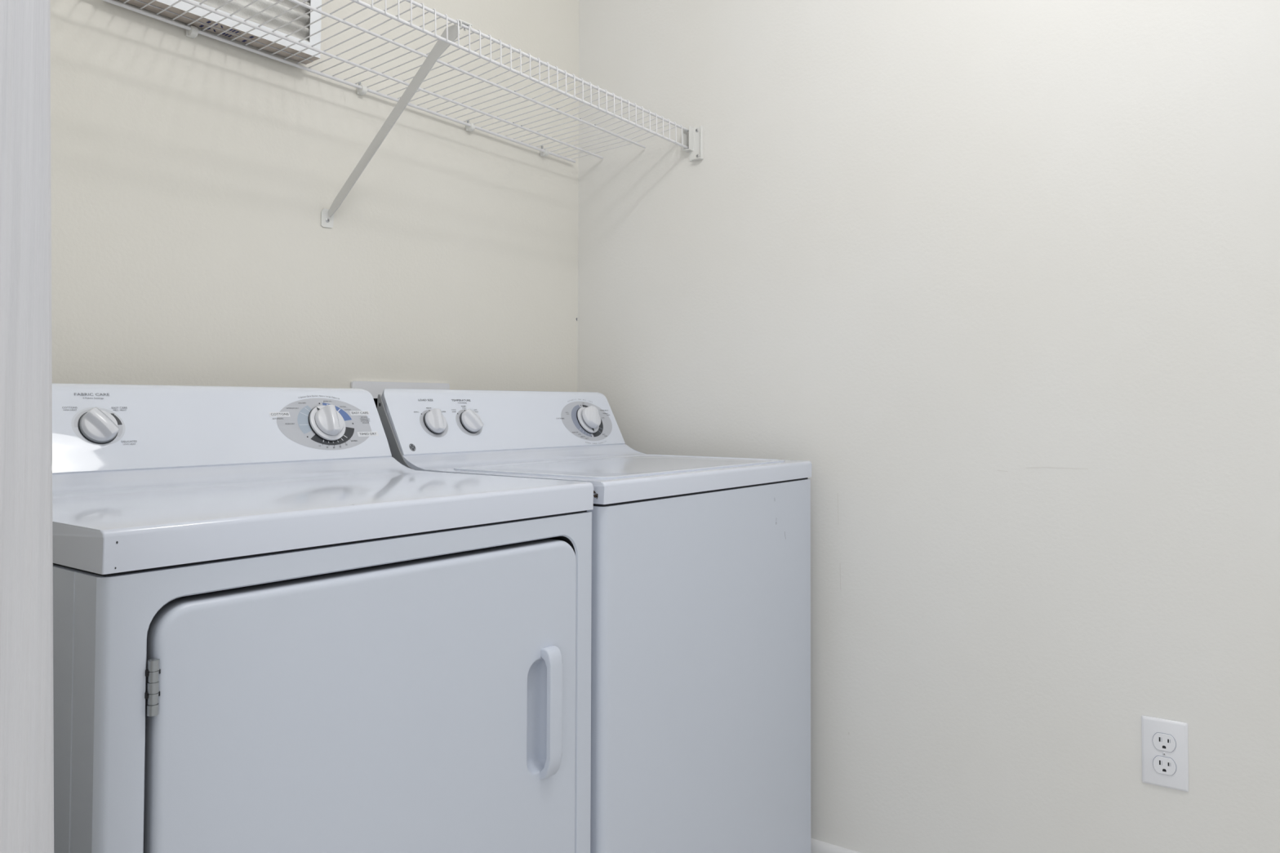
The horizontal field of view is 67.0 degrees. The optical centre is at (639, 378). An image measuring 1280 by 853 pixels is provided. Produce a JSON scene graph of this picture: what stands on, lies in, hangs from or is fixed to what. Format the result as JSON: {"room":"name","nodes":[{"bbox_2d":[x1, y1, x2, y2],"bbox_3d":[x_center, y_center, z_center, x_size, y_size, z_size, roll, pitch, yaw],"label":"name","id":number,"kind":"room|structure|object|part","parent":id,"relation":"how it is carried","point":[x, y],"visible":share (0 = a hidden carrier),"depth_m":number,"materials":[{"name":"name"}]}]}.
{"room":"laundry room","nodes":[
{"label":"laundry room","id":0,"kind":"room"},
{"bbox_2d":[49,0,579,391],"bbox_3d":[-0.688,-0.146,1.815,0.120,2.440,1.870,-1,-2,36],"label":"wall","id":1,"kind":"structure","parent":0,"point":[192,180],"depth_m":1.82,"materials":[{"name":"paint"}]},
{"bbox_2d":[185,24,198,38],"bbox_3d":[-0.751,-0.587,1.621,0.019,0.026,0.015,-1,-2,36],"label":"clip","id":2,"kind":"object","parent":1,"relation":"attached to","point":[193,33],"visible":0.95,"depth_m":1.62,"materials":[{"name":"white plastic"}]},
{"bbox_2d":[356,82,367,95],"bbox_3d":[-0.546,-0.572,1.900,0.019,0.026,0.015,-1,-2,36],"label":"clip","id":3,"kind":"object","parent":1,"relation":"attached to","point":[363,91],"visible":0.91,"depth_m":1.90,"materials":[{"name":"white plastic"}]},
{"bbox_2d":[102,0,688,162],"bbox_3d":[-0.457,-0.584,1.713,0.364,0.076,1.529,-1,-2,36],"label":"wire shelf","id":4,"kind":"object","parent":1,"relation":"attached to","point":[422,6],"visible":0.98,"depth_m":1.82,"materials":[{"name":"white metal"}]},
{"bbox_2d":[118,0,312,64],"bbox_3d":[-0.719,-0.838,1.657,0.022,0.495,0.360,-2,-4,37],"label":"filter","id":5,"kind":"object","parent":4,"relation":"on","point":[149,7],"visible":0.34,"depth_m":1.64,"materials":[{"name":"grey metal"}]},
{"bbox_2d":[137,0,321,61],"bbox_3d":[-0.701,-0.840,1.643,0.022,0.495,0.360,-2,-4,37],"label":"vent","id":6,"kind":"object","parent":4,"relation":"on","point":[179,8],"visible":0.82,"depth_m":1.69,"materials":[{"name":"white metal"}]},
{"bbox_3d":[-0.435,-0.591,1.697,0.005,0.044,1.529,-1,-2,36],"label":"support rod","id":7,"kind":"part","parent":4,"relation":"part of","materials":[{"name":"white plastic"}]},
{"bbox_3d":[-0.327,-0.566,1.616,0.037,0.036,1.527,-1,-2,36],"label":"rod","id":8,"kind":"part","parent":4,"relation":"part of","materials":[{"name":"white plastic"}]},
{"bbox_3d":[-0.328,-0.606,1.618,0.006,0.032,1.527,-1,-2,35],"label":"rod","id":9,"kind":"part","parent":4,"relation":"part of","materials":[{"name":"white plastic"}]},
{"bbox_2d":[320,18,472,227],"bbox_3d":[-0.446,-0.449,1.747,0.360,0.320,0.032,-1,-2,34],"label":"brace","id":10,"kind":"object","parent":1,"relation":"attached to","point":[326,215],"visible":1,"depth_m":1.74,"materials":[{"name":"white metal"}]},
{"bbox_2d":[351,381,449,408],"bbox_3d":[-0.521,0.124,2.002,0.091,0.232,0.251,-1,-2,36],"label":"outlet box","id":11,"kind":"object","parent":1,"relation":"attached to","point":[374,388],"visible":0.19,"depth_m":1.95,"materials":[{"name":"white plastic"}]},
{"bbox_3d":[-0.523,0.124,2.004,0.096,0.232,0.251,-1,-2,36],"label":"frame","id":12,"kind":"part","parent":11,"relation":"part of","materials":[{"name":"white plastic"}]},
{"bbox_2d":[465,120,475,132],"bbox_3d":[-0.374,-0.560,2.134,0.019,0.026,0.015,-1,-2,36],"label":"clip","id":13,"kind":"object","parent":1,"relation":"attached to","point":[472,127],"visible":0.89,"depth_m":2.13,"materials":[{"name":"white plastic"}]},
{"bbox_2d":[539,145,548,156],"bbox_3d":[-0.230,-0.549,2.330,0.019,0.026,0.015,-1,-2,36],"label":"clip","id":14,"kind":"object","parent":1,"relation":"attached to","point":[545,153],"visible":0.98,"depth_m":2.33,"materials":[{"name":"white plastic"}]},
{"bbox_2d":[577,0,1279,852],"bbox_3d":[1.087,-0.146,1.597,3.000,2.440,0.120,-1,-2,36],"label":"wall","id":15,"kind":"structure","parent":0,"point":[916,252],"depth_m":1.83,"materials":[{"name":"paint"}]},
{"bbox_2d":[682,124,703,160],"bbox_3d":[0.122,-0.543,2.231,0.046,0.079,0.019,-1,-2,36],"label":"bracket","id":16,"kind":"object","parent":15,"relation":"attached to","point":[695,149],"visible":1,"depth_m":2.23,"materials":[{"name":"white plastic"}]},
{"bbox_3d":[0.127,-0.542,2.230,0.038,0.077,0.014,-1,-2,36],"label":"bracket plate","id":17,"kind":"part","parent":16,"relation":"part of","materials":[{"name":"white plastic"}]},
{"bbox_2d":[810,838,859,852],"bbox_3d":[1.044,1.013,1.513,3.000,0.120,0.013,-1,-2,36],"label":"baseboard","id":18,"kind":"structure","parent":15,"relation":"attached to","point":[816,846],"depth_m":2.00,"materials":[{"name":"white paint"}]},
{"bbox_2d":[837,467,1088,734],"bbox_3d":[0.604,0.446,1.860,0.483,0.564,0.001,-1,-2,36],"label":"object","id":19,"kind":"structure","parent":15,"relation":"attached to","point":[1060,468],"depth_m":2.00,"materials":[{"name":"white"}]},
{"bbox_2d":[1141,715,1188,791],"bbox_3d":[0.890,0.637,1.640,0.070,0.114,0.008,-1,-2,36],"label":"wall outlet","id":20,"kind":"object","parent":15,"relation":"attached to","point":[1165,742],"visible":1,"depth_m":1.64,"materials":[{"name":"white plastic"}]},
{"bbox_2d":[1152,755,1176,775],"bbox_3d":[0.889,0.656,1.638,0.036,0.030,0.003,-1,-2,36],"label":"receptacle","id":21,"kind":"object","parent":20,"relation":"attached to","point":[1162,765],"depth_m":1.64,"materials":[{"name":"white plastic"}]},
{"bbox_2d":[1152,732,1176,752],"bbox_3d":[0.889,0.617,1.639,0.036,0.030,0.001,-1,-2,36],"label":"receptacle","id":22,"kind":"object","parent":20,"relation":"attached to","point":[1162,742],"depth_m":1.64,"materials":[{"name":"white plastic"}]},
{"bbox_3d":[0.088,1.063,0.311,3.120,0.050,3.320,-1,-2,36],"label":"floor","id":23,"kind":"structure","parent":0,"visible":0},
{"bbox_2d":[52,382,593,852],"bbox_3d":[-0.491,0.524,1.294,0.576,1.035,0.686,-1,-2,37],"label":"dryer","id":24,"kind":"object","parent":23,"relation":"on","point":[274,631],"visible":1,"depth_m":1.11,"materials":[{"name":"white metal"}]},
{"bbox_2d":[71,407,125,445],"bbox_3d":[-0.742,0.065,1.325,0.028,0.052,0.070,-1,-2,37],"label":"knob","id":25,"kind":"object","parent":24,"relation":"attached to","point":[90,426],"depth_m":1.31,"materials":[{"name":"white plastic"}]},
{"bbox_3d":[-0.734,0.062,1.317,0.036,0.046,0.047,-1,-2,37],"label":"fabric knob","id":26,"kind":"part","parent":24,"relation":"part of","materials":[{"name":"white plastic"}]},
{"bbox_2d":[52,456,593,574],"bbox_3d":[-0.479,0.156,1.295,0.512,0.062,0.686,-1,-2,37],"label":"dryer top","id":27,"kind":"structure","parent":24,"relation":"on","point":[159,517],"depth_m":1.15,"materials":[{"name":"white metal"}]},
{"bbox_2d":[268,398,378,449],"bbox_3d":[-0.524,0.076,1.611,0.047,0.086,0.196,-1,-2,37],"label":"print","id":28,"kind":"object","parent":24,"relation":"on","point":[294,424],"depth_m":1.59,"materials":[{"name":"grey plastic"}]},
{"bbox_3d":[-0.512,0.069,1.604,0.038,0.051,0.051,-1,-2,37],"label":"timer knob","id":29,"kind":"part","parent":24,"relation":"part of","materials":[{"name":"white plastic"}]},
{"bbox_3d":[-0.283,0.462,1.147,0.030,0.480,0.601,-1,-2,37],"label":"door","id":30,"kind":"part","parent":24,"relation":"part of","materials":[{"name":"white metal"}]},
{"bbox_3d":[-0.123,0.459,1.323,0.022,0.180,0.024,-1,-2,37],"label":"door handle","id":31,"kind":"part","parent":24,"relation":"part of","materials":[{"name":"white plastic"}]},
{"bbox_2d":[377,388,812,852],"bbox_3d":[-0.075,0.540,1.859,0.555,1.035,0.687,-1,-2,36],"label":"washer","id":32,"kind":"object","parent":23,"relation":"on","point":[700,618],"visible":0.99,"depth_m":1.70,"materials":[{"name":"white metal"}]},
{"bbox_3d":[-0.435,0.095,1.724,0.102,0.133,0.003,-1,-2,36],"label":"console panel","id":33,"kind":"part","parent":32,"relation":"part of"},
{"bbox_2d":[419,409,448,437],"bbox_3d":[-0.386,0.084,1.809,0.027,0.051,0.066,-1,-2,36],"label":"knob","id":34,"kind":"object","parent":32,"relation":"on","point":[433,423],"depth_m":1.79,"materials":[{"name":"white plastic"}]},
{"bbox_3d":[-0.378,0.079,1.804,0.034,0.046,0.046,-1,-2,36],"label":"load size knob","id":35,"kind":"part","parent":32,"relation":"part of","materials":[{"name":"white plastic"}]},
{"bbox_2d":[455,409,482,435],"bbox_3d":[-0.333,0.086,1.882,0.027,0.051,0.066,-1,-2,36],"label":"knob","id":36,"kind":"object","parent":32,"relation":"on","point":[468,422],"depth_m":1.87,"materials":[{"name":"white plastic"}]},
{"bbox_3d":[-0.327,0.081,1.879,0.044,0.045,0.031,1,-2,-29],"label":"temperature knob","id":37,"kind":"part","parent":32,"relation":"part of","materials":[{"name":"white plastic"}]},
{"bbox_2d":[560,401,612,440],"bbox_3d":[-0.118,0.095,2.173,0.047,0.088,0.172,-1,-2,36],"label":"print","id":38,"kind":"object","parent":32,"relation":"on","point":[580,420],"depth_m":2.15,"materials":[{"name":"grey plastic"}]},
{"bbox_3d":[-0.106,0.086,2.163,0.037,0.051,0.052,-1,-2,36],"label":"timer knob","id":39,"kind":"part","parent":32,"relation":"part of","materials":[{"name":"white plastic"}]},
{"bbox_2d":[402,444,812,504],"bbox_3d":[-0.062,0.169,1.860,0.526,0.056,0.686,-1,-2,36],"label":"washer top","id":40,"kind":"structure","parent":32,"relation":"on","point":[611,491],"depth_m":1.73,"materials":[{"name":"white metal"}]},
{"bbox_3d":[-0.017,0.163,1.828,0.355,0.004,0.604,-1,-2,36],"label":"lid","id":41,"kind":"part","parent":32,"relation":"part of","materials":[{"name":"white metal"}]},
{"bbox_3d":[-0.961,-0.193,0.025,0.010,2.440,1.560,-1,-2,36],"label":"wall","id":42,"kind":"structure","parent":0,"visible":0},
{"bbox_2d":[0,0,53,852],"bbox_3d":[-0.471,-0.175,0.668,0.018,2.440,0.166,-1,-2,36],"label":"trim","id":43,"kind":"structure","parent":42,"relation":"attached to","point":[26,541],"depth_m":0.69,"materials":[{"name":"paint"}]}
]}

